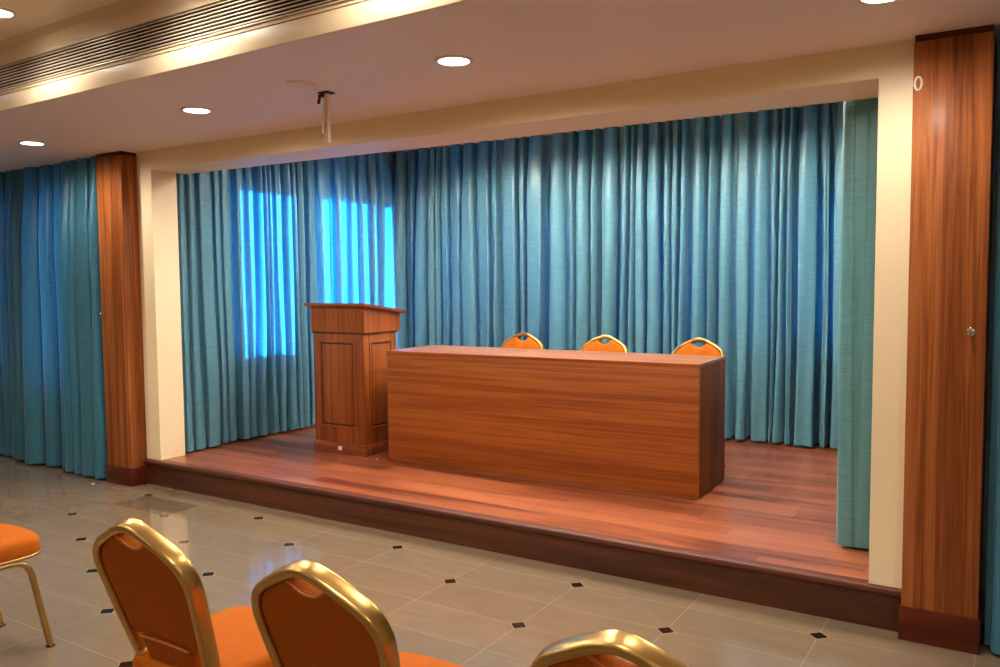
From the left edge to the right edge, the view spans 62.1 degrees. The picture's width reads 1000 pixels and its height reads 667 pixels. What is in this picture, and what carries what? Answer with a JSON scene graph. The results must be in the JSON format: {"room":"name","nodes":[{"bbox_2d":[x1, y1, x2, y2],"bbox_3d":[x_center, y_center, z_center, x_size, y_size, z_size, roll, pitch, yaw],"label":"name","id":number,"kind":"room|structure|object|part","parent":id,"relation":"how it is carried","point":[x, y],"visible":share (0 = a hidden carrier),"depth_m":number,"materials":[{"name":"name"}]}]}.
{"room":"assembly chamber","nodes":[
{"label":"assembly chamber","id":0,"kind":"room"},
{"bbox_2d":[0,0,120,39],"bbox_3d":[-3.554,-1.499,0.439,12.000,0.200,8.100,2,4,32],"label":"ceiling","id":1,"kind":"structure","parent":0,"point":[31,14],"depth_m":4.26,"materials":[{"name":"paint"}]},
{"bbox_2d":[0,7,16,18],"bbox_3d":[-2.578,-1.645,4.253,0.182,0.008,0.182,2,4,32],"label":"recessed light","id":2,"kind":"object","parent":1,"relation":"in","point":[5,13],"visible":1,"depth_m":4.26,"materials":[{"name":"white"}]},
{"bbox_2d":[0,0,369,95],"bbox_3d":[-1.425,-1.491,3.833,11.800,0.302,0.051,2,4,33],"label":"trim","id":3,"kind":"structure","parent":1,"relation":"attached to","point":[123,13],"depth_m":4.23,"materials":[{"name":"beige paint"}]},
{"bbox_2d":[0,0,347,91],"bbox_3d":[-2.500,-1.470,4.566,9.220,0.152,0.020,2,4,33],"label":"grille","id":4,"kind":"object","parent":3,"relation":"attached to","point":[216,17],"visible":1,"depth_m":4.03,"materials":[{"name":"metal"}]},
{"bbox_2d":[0,454,999,666],"bbox_3d":[-2.246,1.539,2.676,12.400,0.200,13.320,2,4,32],"label":"floor","id":5,"kind":"structure","parent":0,"point":[464,606],"depth_m":4.20,"materials":[{"name":"tile"}]},
{"bbox_2d":[0,523,54,647],"bbox_3d":[-2.299,0.911,3.500,0.442,0.950,0.586,2,4,32],"label":"banquet chair","id":6,"kind":"object","parent":5,"relation":"on","point":[17,544],"visible":1,"depth_m":3.57,"materials":[{"name":"orange fabric"}]},
{"bbox_3d":[-2.424,1.165,3.676,0.034,0.415,0.430,1,4,28],"label":"leg","id":7,"kind":"part","parent":6,"relation":"part of","materials":[{"name":"gold metal"}]},
{"bbox_2d":[0,523,39,562],"bbox_3d":[-2.268,0.911,3.550,0.429,0.093,0.464,2,4,32],"label":"seat cushion","id":8,"kind":"object","parent":6,"relation":"on","point":[17,544],"depth_m":3.54,"materials":[{"name":"orange fabric"}]},
{"bbox_3d":[-2.100,1.175,3.472,0.060,0.415,0.430,2,4,32],"label":"leg","id":9,"kind":"part","parent":6,"relation":"part of","materials":[{"name":"gold metal"}]},
{"bbox_2d":[96,151,146,486],"bbox_3d":[-2.948,-0.111,6.638,0.339,2.602,0.323,2,4,32],"label":"pillar","id":10,"kind":"structure","parent":5,"relation":"on","point":[116,172],"depth_m":6.50,"materials":[{"name":"brown wood"}]},
{"bbox_2d":[92,518,273,666],"bbox_3d":[-0.855,0.963,2.503,0.442,0.950,0.586,2,4,32],"label":"banquet chair","id":11,"kind":"object","parent":5,"relation":"on","point":[156,593],"visible":0.91,"depth_m":2.31,"materials":[{"name":"orange fabric"}]},
{"bbox_2d":[119,533,141,546],"bbox_3d":[-0.963,0.709,2.319,0.373,0.335,0.134,2,4,32],"label":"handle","id":12,"kind":"object","parent":11,"relation":"on","point":[125,540],"depth_m":2.28,"materials":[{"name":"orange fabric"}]},
{"bbox_3d":[-0.972,0.715,2.305,0.373,0.332,0.110,2,4,32],"label":"panel","id":13,"kind":"part","parent":11,"relation":"part of","materials":[{"name":"orange fabric"}]},
{"bbox_3d":[-0.926,0.953,2.390,0.212,0.179,0.087,2,4,32],"label":"panel","id":14,"kind":"part","parent":11,"relation":"part of","materials":[{"name":"orange fabric"}]},
{"bbox_2d":[132,606,273,666],"bbox_3d":[-0.824,0.963,2.552,0.429,0.093,0.464,2,4,32],"label":"seat cushion","id":15,"kind":"object","parent":11,"relation":"on","point":[239,641],"depth_m":2.45,"materials":[{"name":"orange fabric"}]},
{"bbox_2d":[251,560,462,666],"bbox_3d":[-0.297,0.981,2.149,0.442,0.950,0.586,2,4,32],"label":"banquet chair","id":16,"kind":"object","parent":5,"relation":"on","point":[305,614],"visible":1,"depth_m":1.91,"materials":[{"name":"orange fabric"}]},
{"bbox_2d":[291,578,321,593],"bbox_3d":[-0.405,0.727,1.966,0.373,0.335,0.134,2,4,32],"label":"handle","id":17,"kind":"object","parent":16,"relation":"on","point":[298,586],"depth_m":1.92,"materials":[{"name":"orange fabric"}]},
{"bbox_3d":[-0.414,0.733,1.951,0.373,0.332,0.110,2,4,32],"label":"panel","id":18,"kind":"part","parent":16,"relation":"part of","materials":[{"name":"orange fabric"}]},
{"bbox_2d":[399,652,462,666],"bbox_3d":[-0.266,0.981,2.198,0.429,0.093,0.464,2,4,32],"label":"seat cushion","id":19,"kind":"object","parent":16,"relation":"on","point":[407,659],"depth_m":2.35,"materials":[{"name":"orange fabric"}]},
{"bbox_2d":[143,424,900,631],"bbox_3d":[0.362,1.071,6.545,5.518,0.200,3.334,2,4,32],"label":"stage platform","id":20,"kind":"object","parent":5,"relation":"on","point":[765,535],"visible":0.49,"depth_m":5.05,"materials":[{"name":"red wood"}]},
{"bbox_2d":[304,303,406,456],"bbox_3d":[-1.184,0.352,6.875,0.660,1.220,0.520,2,4,32],"label":"lectern","id":21,"kind":"object","parent":20,"relation":"on","point":[352,341],"visible":0.93,"depth_m":6.67,"materials":[{"name":"brown wood"}]},
{"bbox_3d":[-1.309,0.409,6.699,0.324,0.644,0.008,2,4,32],"label":"raised panel","id":22,"kind":"part","parent":21,"relation":"part of","materials":[{"name":"brown wood"}]},
{"bbox_3d":[-1.309,0.409,6.698,0.380,0.700,0.010,2,4,32],"label":"panel moulding","id":23,"kind":"part","parent":21,"relation":"part of","materials":[{"name":"brown wood"}]},
{"bbox_3d":[-0.959,0.405,6.719,0.008,0.644,0.224,2,4,32],"label":"raised panel","id":24,"kind":"part","parent":21,"relation":"part of","materials":[{"name":"brown wood"}]},
{"bbox_3d":[-0.958,0.405,6.718,0.010,0.700,0.280,2,4,32],"label":"panel moulding","id":25,"kind":"part","parent":21,"relation":"part of","materials":[{"name":"brown wood"}]},
{"bbox_2d":[501,332,544,348],"bbox_3d":[0.070,0.478,6.847,0.442,0.950,0.586,2,4,32],"label":"banquet chair","id":26,"kind":"object","parent":20,"relation":"on","point":[514,341],"visible":0.22,"depth_m":7.00,"materials":[{"name":"orange fabric"}]},
{"bbox_2d":[503,337,539,348],"bbox_3d":[0.172,0.202,6.996,0.373,0.335,0.134,2,4,32],"label":"cushion","id":27,"kind":"object","parent":26,"relation":"on","point":[512,342],"depth_m":6.99,"materials":[{"name":"orange fabric"}]},
{"bbox_2d":[386,345,725,498],"bbox_3d":[0.340,0.572,6.066,2.451,0.858,0.613,2,4,30],"label":"desk","id":28,"kind":"object","parent":20,"relation":"on","point":[651,423],"visible":1,"depth_m":5.67,"materials":[{"name":"laminate"}]},
{"bbox_3d":[1.384,0.610,5.452,0.022,0.830,0.558,2,4,30],"label":"panel","id":29,"kind":"part","parent":28,"relation":"part of","materials":[{"name":"laminate"}]},
{"bbox_2d":[580,335,628,352],"bbox_3d":[0.717,0.499,6.441,0.442,0.950,0.586,2,4,30],"label":"banquet chair","id":30,"kind":"object","parent":20,"relation":"on","point":[614,345],"visible":0.22,"depth_m":6.59,"materials":[{"name":"orange fabric"}]},
{"bbox_2d":[583,340,623,351],"bbox_3d":[0.814,0.222,6.593,0.373,0.335,0.134,2,4,30],"label":"cushion","id":31,"kind":"object","parent":30,"relation":"on","point":[592,345],"depth_m":6.58,"materials":[{"name":"orange fabric"}]},
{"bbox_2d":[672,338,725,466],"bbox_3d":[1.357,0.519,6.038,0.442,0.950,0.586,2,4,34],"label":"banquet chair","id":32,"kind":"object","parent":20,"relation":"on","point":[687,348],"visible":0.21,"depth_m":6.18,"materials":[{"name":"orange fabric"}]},
{"bbox_2d":[675,343,720,355],"bbox_3d":[1.465,0.243,6.185,0.373,0.335,0.134,2,4,34],"label":"cushion","id":33,"kind":"object","parent":32,"relation":"on","point":[709,349],"depth_m":6.18,"materials":[{"name":"orange fabric"}]},
{"bbox_3d":[1.466,0.272,6.189,0.420,0.479,0.188,2,4,34],"label":"frame","id":34,"kind":"part","parent":32,"relation":"part of","materials":[{"name":"gold metal"}]},
{"bbox_2d":[530,630,687,666],"bbox_3d":[0.362,1.001,1.752,0.442,0.950,0.586,2,4,32],"label":"banquet chair","id":35,"kind":"object","parent":5,"relation":"on","point":[599,648],"visible":1,"depth_m":1.51,"materials":[{"name":"gold metal"}]},
{"bbox_3d":[0.246,0.752,1.554,0.373,0.332,0.110,2,4,32],"label":"panel","id":36,"kind":"part","parent":35,"relation":"part of","materials":[{"name":"orange fabric"}]},
{"bbox_2d":[595,654,639,666],"bbox_3d":[0.255,0.747,1.569,0.373,0.335,0.134,2,4,32],"label":"cushion","id":37,"kind":"object","parent":35,"relation":"on","point":[601,660],"depth_m":1.53,"materials":[{"name":"orange fabric"}]},
{"bbox_2d":[898,24,996,654],"bbox_3d":[1.968,0.040,3.642,0.310,2.602,0.369,2,4,32],"label":"pillar","id":38,"kind":"structure","parent":5,"relation":"on","point":[941,604],"depth_m":3.49,"materials":[{"name":"brown wood"}]},
{"bbox_2d":[914,76,922,90],"bbox_3d":[1.757,-1.050,3.487,0.035,0.063,0.009,2,4,32],"label":"oval eyelet","id":39,"kind":"object","parent":38,"relation":"attached to","point":[917,77],"visible":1,"depth_m":3.48,"materials":[{"name":"white plastic"}]},
{"bbox_2d":[966,328,975,338],"bbox_3d":[1.942,0.000,3.425,0.034,0.045,0.040,2,4,32],"label":"hook","id":40,"kind":"object","parent":38,"relation":"attached to","point":[970,331],"visible":1,"depth_m":3.43,"materials":[{"name":"silver metal"}]},
{"bbox_2d":[136,40,914,588],"bbox_3d":[-0.353,-0.388,5.199,5.620,2.894,0.420,2,4,32],"label":"frame","id":41,"kind":"structure","parent":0,"point":[884,72],"depth_m":4.25,"materials":[{"name":"beige paint"}]},
{"bbox_2d":[0,156,106,477],"bbox_3d":[-4.337,-0.162,7.472,2.876,2.571,0.294,2,4,34],"label":"curtain","id":42,"kind":"object","parent":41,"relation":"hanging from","point":[52,391],"visible":0.94,"depth_m":7.07,"materials":[{"name":"teal fabric"}]},
{"bbox_2d":[0,0,999,171],"bbox_3d":[-1.070,-1.554,4.393,12.000,0.533,1.569,2,4,32],"label":"ceiling","id":43,"kind":"structure","parent":41,"relation":"attached to","point":[517,48],"depth_m":3.84,"materials":[{"name":"paint"}]},
{"bbox_2d":[18,141,45,145],"bbox_3d":[-3.350,-1.362,5.943,0.182,0.008,0.182,2,4,32],"label":"recessed light","id":44,"kind":"object","parent":43,"relation":"in","point":[33,143],"visible":1,"depth_m":5.93,"materials":[{"name":"white plastic"}]},
{"bbox_2d":[180,106,212,113],"bbox_3d":[-1.775,-1.306,4.859,0.182,0.008,0.182,2,4,32],"label":"recessed light","id":45,"kind":"object","parent":43,"relation":"in","point":[195,110],"visible":1,"depth_m":4.84,"materials":[{"name":"white"}]},
{"bbox_2d":[0,0,469,111],"bbox_3d":[-1.414,-1.292,3.860,11.800,0.088,0.016,2,4,33],"label":"trim","id":46,"kind":"structure","parent":43,"relation":"attached to","point":[372,11],"depth_m":3.70,"materials":[{"name":"beige paint"}]},
{"bbox_2d":[286,81,315,88],"bbox_3d":[-1.022,-1.272,4.257,0.150,0.014,0.150,2,4,32],"label":"ceiling sensor","id":47,"kind":"object","parent":43,"relation":"attached to","point":[293,84],"visible":1,"depth_m":4.23,"materials":[{"name":"paint"}]},
{"bbox_2d":[317,91,334,142],"bbox_3d":[-0.942,-1.160,4.463,0.100,0.265,0.060,2,4,32],"label":"bracket","id":48,"kind":"object","parent":43,"relation":"hanging from","point":[325,95],"visible":1,"depth_m":4.45,"materials":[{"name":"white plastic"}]},
{"bbox_3d":[-0.931,-1.288,4.447,0.070,0.008,0.060,2,4,32],"label":"ceiling plate","id":49,"kind":"part","parent":48,"relation":"part of","materials":[{"name":"black plastic"}]},
{"bbox_3d":[-0.925,-1.157,4.453,0.022,0.254,0.022,2,4,32],"label":"post","id":50,"kind":"part","parent":48,"relation":"part of","materials":[{"name":"metal"}]},
{"bbox_2d":[434,55,473,66],"bbox_3d":[-0.212,-1.252,3.814,0.182,0.008,0.182,2,4,32],"label":"recessed light","id":51,"kind":"object","parent":43,"relation":"in","point":[446,60],"visible":1,"depth_m":3.80,"materials":[{"name":"white"}]},
{"bbox_2d":[856,0,897,4],"bbox_3d":[1.373,-1.212,2.977,0.182,0.008,0.182,2,4,32],"label":"recessed light","id":52,"kind":"object","parent":43,"relation":"in","point":[870,2],"visible":1,"depth_m":3.04,"materials":[{"name":"white"}]},
{"bbox_2d":[984,131,999,653],"bbox_3d":[2.815,0.069,2.964,1.817,2.576,0.147,2,4,32],"label":"curtain","id":53,"kind":"object","parent":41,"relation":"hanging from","point":[992,607],"visible":1,"depth_m":3.47,"materials":[{"name":"teal fabric"}]},
{"bbox_2d":[388,102,833,152],"bbox_3d":[0.450,-1.930,6.540,5.770,0.200,3.120,2,4,32],"label":"ceiling","id":54,"kind":"structure","parent":0,"point":[832,102],"depth_m":8.16,"materials":[{"name":"paint"}]},
{"bbox_2d":[176,169,236,451],"bbox_3d":[-2.442,-0.435,6.918,0.092,2.765,0.586,2,4,29],"label":"stage curtain","id":55,"kind":"object","parent":54,"relation":"hanging from","point":[203,198],"visible":0.87,"depth_m":6.90,"materials":[{"name":"teal fabric"}]},
{"bbox_2d":[229,161,310,438],"bbox_3d":[-2.086,-0.479,7.519,0.240,2.760,0.811,2,4,32],"label":"stage curtain","id":56,"kind":"object","parent":54,"relation":"hanging from","point":[267,201],"visible":0.91,"depth_m":7.47,"materials":[{"name":"teal fabric"}]},
{"bbox_2d":[302,152,398,423],"bbox_3d":[-1.510,-0.544,8.386,0.392,2.750,1.278,2,4,32],"label":"stage curtain","id":57,"kind":"object","parent":54,"relation":"hanging from","point":[350,246],"visible":0.52,"depth_m":8.35,"materials":[{"name":"teal fabric"}]},
{"bbox_2d":[389,140,503,348],"bbox_3d":[-0.572,-0.584,8.743,1.427,2.730,0.327,2,4,32],"label":"stage curtain","id":58,"kind":"object","parent":54,"relation":"hanging from","point":[448,201],"visible":0.62,"depth_m":8.62,"materials":[{"name":"teal fabric"}]},
{"bbox_2d":[503,128,603,350],"bbox_3d":[0.481,-0.543,8.043,1.092,2.740,0.323,2,4,32],"label":"stage curtain","id":59,"kind":"object","parent":54,"relation":"hanging from","point":[552,184],"visible":0.62,"depth_m":7.94,"materials":[{"name":"teal fabric"}]},
{"bbox_2d":[601,115,719,353],"bbox_3d":[1.407,-0.513,7.450,1.093,2.740,0.381,2,4,32],"label":"stage curtain","id":60,"kind":"object","parent":54,"relation":"hanging from","point":[661,180],"visible":0.64,"depth_m":7.37,"materials":[{"name":"teal fabric"}]},
{"bbox_2d":[718,101,842,447],"bbox_3d":[2.612,-0.467,6.724,1.708,2.760,0.303,2,4,32],"label":"stage curtain","id":61,"kind":"object","parent":54,"relation":"hanging from","point":[781,185],"visible":0.62,"depth_m":6.84,"materials":[{"name":"teal fabric"}]},
{"bbox_2d":[836,98,877,548],"bbox_3d":[2.509,-0.358,5.107,0.379,2.770,2.412,2,4,32],"label":"stage curtain","id":62,"kind":"object","parent":54,"relation":"hanging from","point":[860,117],"visible":0.21,"depth_m":4.17,"materials":[{"name":"teal fabric"}]},
{"bbox_2d":[502,119,721,184],"bbox_3d":[1.322,-0.523,7.888,5.650,3.195,0.120,2,4,32],"label":"wall","id":63,"kind":"structure","parent":0,"point":[720,119],"depth_m":7.34,"materials":[{"name":"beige paint"}]},
{"bbox_2d":[981,45,999,623],"bbox_3d":[3.368,-0.226,3.043,2.980,3.185,0.120,2,4,32],"label":"wall","id":64,"kind":"structure","parent":0,"point":[997,107],"depth_m":3.72,"materials":[{"name":"beige paint"}]},
{"bbox_2d":[994,27,999,44],"bbox_3d":[3.262,-1.489,2.810,2.980,0.533,0.360,2,4,32],"label":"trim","id":65,"kind":"structure","parent":64,"relation":"attached to","point":[997,30],"depth_m":3.50,"materials":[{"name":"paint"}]}
]}

